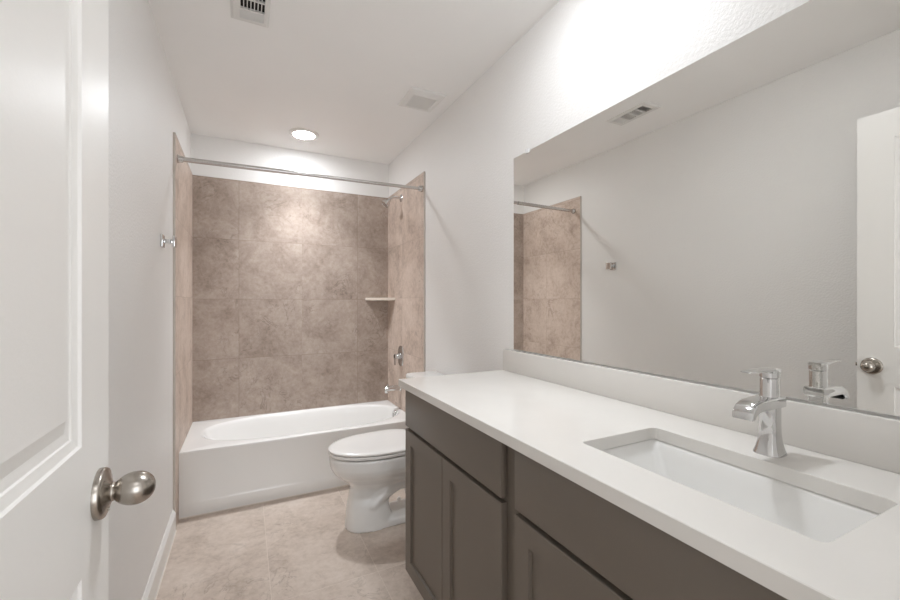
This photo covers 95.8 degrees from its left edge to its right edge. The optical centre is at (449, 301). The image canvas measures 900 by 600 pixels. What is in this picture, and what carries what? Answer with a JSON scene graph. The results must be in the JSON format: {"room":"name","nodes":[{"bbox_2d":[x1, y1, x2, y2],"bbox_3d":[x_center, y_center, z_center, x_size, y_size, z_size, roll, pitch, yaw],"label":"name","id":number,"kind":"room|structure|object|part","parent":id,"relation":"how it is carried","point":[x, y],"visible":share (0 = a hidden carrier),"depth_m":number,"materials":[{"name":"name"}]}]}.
{"room":"bathroom","nodes":[
{"label":"bathroom","id":0,"kind":"room"},
{"bbox_2d":[109,0,192,599],"bbox_3d":[-0.775,0.013,0.648,0.132,2.439,5.254,0,0,-27],"label":"wall","id":1,"kind":"structure","parent":0,"point":[145,106],"depth_m":1.58,"materials":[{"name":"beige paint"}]},
{"bbox_2d":[142,510,176,599],"bbox_3d":[-0.913,1.173,1.063,0.018,0.117,2.517,0,0,-27],"label":"baseboard","id":2,"kind":"structure","parent":1,"relation":"attached to","point":[152,588],"depth_m":1.81,"materials":[{"name":"white wood"}]},
{"bbox_2d":[160,234,175,247],"bbox_3d":[-1.310,-0.282,1.893,0.056,0.058,0.058,0,0,-27],"label":"robe hook","id":3,"kind":"object","parent":1,"relation":"attached to","point":[163,240],"visible":1,"depth_m":1.88,"materials":[{"name":"silver metal"}]},
{"bbox_3d":[-1.330,-0.282,1.883,0.010,0.058,0.058,0,0,-27],"label":"wall plate","id":4,"kind":"part","parent":3,"relation":"part of","materials":[{"name":"silver metal"}]},
{"bbox_3d":[-1.308,-0.282,1.894,0.040,0.018,0.018,0,0,-27],"label":"post","id":5,"kind":"part","parent":3,"relation":"part of","materials":[{"name":"silver metal"}]},
{"bbox_3d":[-1.289,-0.282,1.903,0.010,0.052,0.048,0,0,-27],"label":"plate","id":6,"kind":"part","parent":3,"relation":"part of","materials":[{"name":"silver metal"}]},
{"bbox_2d":[177,154,422,191],"bbox_3d":[-0.856,-0.797,2.565,1.454,0.048,0.046,0,0,-25],"label":"shower rod","id":7,"kind":"object","parent":1,"relation":"attached to","point":[180,159],"visible":1,"depth_m":2.47,"materials":[{"name":"metal"}]},
{"bbox_2d":[191,133,388,422],"bbox_3d":[-1.221,0.013,3.292,1.472,2.439,0.130,0,0,-27],"label":"wall","id":8,"kind":"structure","parent":0,"point":[283,320],"depth_m":3.18,"materials":[{"name":"tile"}]},
{"bbox_2d":[365,298,394,299],"bbox_3d":[-0.588,-0.025,3.426,0.199,0.022,0.199,0,0,-27],"label":"corner shelf","id":9,"kind":"object","parent":8,"relation":"attached to","point":[365,298],"visible":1,"depth_m":3.41,"materials":[{"name":"beige stone"}]},
{"bbox_2d":[156,485,423,599],"bbox_3d":[-0.042,1.272,0.950,1.712,0.080,5.374,0,0,-27],"label":"floor","id":10,"kind":"structure","parent":0,"point":[300,547],"depth_m":1.96,"materials":[{"name":"tile"}]},
{"bbox_2d":[179,400,408,518],"bbox_3d":[-1.040,1.044,2.931,1.451,0.376,0.676,0,0,-27],"label":"bathtub","id":11,"kind":"object","parent":10,"relation":"on","point":[234,462],"visible":0.73,"depth_m":2.58,"materials":[{"name":"white ceramic"}]},
{"bbox_2d":[179,400,405,454],"bbox_3d":[-1.041,1.020,2.933,1.451,0.328,0.670,0,0,-27],"label":"basin","id":12,"kind":"object","parent":11,"relation":"in","point":[305,431],"depth_m":2.89,"materials":[{"name":"white ceramic"}]},
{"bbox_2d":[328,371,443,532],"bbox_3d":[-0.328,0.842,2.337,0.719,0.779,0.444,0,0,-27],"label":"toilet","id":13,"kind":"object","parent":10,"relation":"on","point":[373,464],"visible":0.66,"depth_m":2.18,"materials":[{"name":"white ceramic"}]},
{"bbox_3d":[-0.418,0.812,2.292,0.516,0.016,0.370,0,0,-27],"label":"seat","id":14,"kind":"part","parent":13,"relation":"part of","materials":[{"name":"white plastic"}]},
{"bbox_3d":[-0.416,0.792,2.293,0.521,0.018,0.372,0,0,-27],"label":"lid","id":15,"kind":"part","parent":13,"relation":"part of","materials":[{"name":"white plastic"}]},
{"bbox_3d":[-0.335,1.029,2.333,0.691,0.405,0.362,0,0,-27],"label":"bowl","id":16,"kind":"part","parent":13,"relation":"part of","materials":[{"name":"white ceramic"}]},
{"bbox_3d":[-0.099,0.468,2.453,0.206,0.031,0.444,0,0,-27],"label":"tank lid","id":17,"kind":"part","parent":13,"relation":"part of","materials":[{"name":"white ceramic"}]},
{"bbox_2d":[406,391,787,599],"bbox_3d":[0.386,0.794,1.153,0.526,0.876,1.512,0,0,-27],"label":"vanity cabinet","id":18,"kind":"object","parent":10,"relation":"on","point":[485,520],"visible":0.58,"depth_m":1.00,"materials":[{"name":"grey wood"}]},
{"bbox_3d":[-0.099,0.825,1.552,0.020,0.590,0.354,0,0,-27],"label":"door","id":19,"kind":"part","parent":18,"relation":"part of","materials":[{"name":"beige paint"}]},
{"bbox_3d":[-0.018,0.440,1.391,0.020,0.152,0.714,0,0,-27],"label":"false drawer","id":20,"kind":"part","parent":18,"relation":"part of","materials":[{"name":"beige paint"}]},
{"bbox_3d":[0.062,0.825,1.232,0.020,0.590,0.358,0,0,-27],"label":"door","id":21,"kind":"part","parent":18,"relation":"part of","materials":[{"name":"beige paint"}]},
{"bbox_3d":[0.177,0.742,1.048,0.019,0.770,1.512,0,0,-27],"label":"frame","id":22,"kind":"part","parent":18,"relation":"part of","materials":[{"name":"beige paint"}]},
{"bbox_3d":[0.250,0.825,0.860,0.020,0.590,0.356,0,0,-27],"label":"door","id":23,"kind":"part","parent":18,"relation":"part of","materials":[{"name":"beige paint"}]},
{"bbox_2d":[398,370,899,599],"bbox_3d":[0.373,0.341,1.152,0.547,0.030,1.542,0,0,-27],"label":"countertop","id":24,"kind":"structure","parent":18,"relation":"on","point":[565,430],"depth_m":0.77,"materials":[{"name":"white stone"}]},
{"bbox_2d":[601,439,879,541],"bbox_3d":[0.518,0.427,0.805,0.298,0.141,0.491,0,0,-27],"label":"sink","id":25,"kind":"object","parent":24,"relation":"in","point":[816,516],"visible":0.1,"depth_m":0.85,"materials":[{"name":"white ceramic"}]},
{"bbox_2d":[732,367,787,457],"bbox_3d":[0.656,0.234,0.861,0.134,0.183,0.053,0,0,-27],"label":"faucet","id":26,"kind":"object","parent":24,"relation":"on","point":[768,404],"visible":1,"depth_m":0.86,"materials":[{"name":"silver metal"}]},
{"bbox_3d":[0.654,0.221,0.860,0.130,0.038,0.041,0,0,-27],"label":"spout","id":27,"kind":"part","parent":26,"relation":"part of","materials":[{"name":"silver metal"}]},
{"bbox_3d":[0.656,0.148,0.861,0.112,0.010,0.034,0,0,-27],"label":"lever","id":28,"kind":"part","parent":26,"relation":"part of","materials":[{"name":"silver metal"}]},
{"bbox_3d":[0.331,0.440,0.699,0.020,0.152,0.716,0,0,-27],"label":"false drawer","id":29,"kind":"part","parent":18,"relation":"part of","materials":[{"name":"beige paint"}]},
{"bbox_2d":[148,0,559,164],"bbox_3d":[-0.042,-1.257,0.950,1.712,0.100,5.374,0,0,-27],"label":"ceiling","id":30,"kind":"structure","parent":0,"point":[340,71],"depth_m":2.03,"materials":[{"name":"paint"}]},
{"bbox_2d":[230,0,270,27],"bbox_3d":[-0.795,-1.202,1.621,0.146,0.010,0.300,0,0,-27],"label":"ceiling vent","id":31,"kind":"object","parent":30,"relation":"in","point":[257,12],"visible":1,"depth_m":1.68,"materials":[{"name":"white metal"}]},
{"bbox_2d":[288,128,318,139],"bbox_3d":[-1.049,-1.199,2.924,0.208,0.016,0.208,0,0,-27],"label":"recessed light","id":32,"kind":"object","parent":30,"relation":"in","point":[299,133],"visible":1,"depth_m":2.90,"materials":[{"name":"white plastic"}]},
{"bbox_2d":[398,86,446,112],"bbox_3d":[-0.169,-1.199,2.428,0.218,0.016,0.234,0,0,-27],"label":"exhaust fan","id":33,"kind":"object","parent":30,"relation":"attached to","point":[416,98],"visible":1,"depth_m":2.40,"materials":[{"name":"white plastic"}]},
{"bbox_2d":[406,95,435,109],"bbox_3d":[-0.174,-1.198,2.438,0.146,0.006,0.140,0,0,-27],"label":"grille","id":34,"kind":"object","parent":33,"relation":"attached to","point":[418,102],"depth_m":2.44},
{"bbox_2d":[388,0,899,418],"bbox_3d":[0.637,0.013,1.359,0.131,2.439,5.254,0,0,-27],"label":"wall","id":35,"kind":"structure","parent":0,"point":[581,59],"depth_m":2.03,"materials":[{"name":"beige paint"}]},
{"bbox_2d":[382,195,402,207],"bbox_3d":[-0.460,-0.799,3.217,0.162,0.118,0.068,0,0,-27],"label":"shower","id":36,"kind":"object","parent":35,"relation":"attached to","point":[386,203],"visible":1,"depth_m":3.20,"materials":[{"name":"silver metal"}]},
{"bbox_2d":[384,384,401,392],"bbox_3d":[-0.458,0.685,3.240,0.134,0.069,0.060,0,0,-27],"label":"tub spout","id":37,"kind":"object","parent":35,"relation":"attached to","point":[387,388],"visible":0.9,"depth_m":3.22,"materials":[{"name":"silver metal"}]},
{"bbox_2d":[394,346,403,365],"bbox_3d":[-0.417,0.432,3.244,0.058,0.164,0.112,0,0,-27],"label":"shower valve","id":38,"kind":"object","parent":35,"relation":"attached to","point":[400,355],"visible":1,"depth_m":3.23,"materials":[{"name":"silver metal"}]},
{"bbox_2d":[503,349,899,473],"bbox_3d":[0.609,0.276,1.271,0.020,0.100,1.542,0,0,-27],"label":"backsplash","id":39,"kind":"structure","parent":35,"relation":"attached to","point":[871,440],"depth_m":1.05,"materials":[{"name":"white stone"}]},
{"bbox_2d":[514,0,899,415],"bbox_3d":[0.621,-0.230,1.257,0.012,0.900,1.438,0,0,-27],"label":"wall mirror","id":40,"kind":"object","parent":35,"relation":"attached to","point":[737,211],"visible":1,"depth_m":1.03,"materials":[{"name":"silver mirror"}]},
{"bbox_3d":[0.335,0.013,0.202,1.472,2.439,0.120,0,0,-27],"label":"wall","id":41,"kind":"structure","parent":0,"visible":0},
{"bbox_2d":[0,0,155,599],"bbox_3d":[-0.389,0.204,0.313,0.171,2.031,0.713,0,0,-27],"label":"door","id":42,"kind":"structure","parent":41,"relation":"in","point":[58,489],"depth_m":0.46,"materials":[{"name":"white wood"}]},
{"bbox_3d":[-0.473,0.277,0.605,0.058,0.047,0.047,0,0,-27],"label":"knob","id":43,"kind":"part","parent":42,"relation":"part of","materials":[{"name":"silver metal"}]}
]}

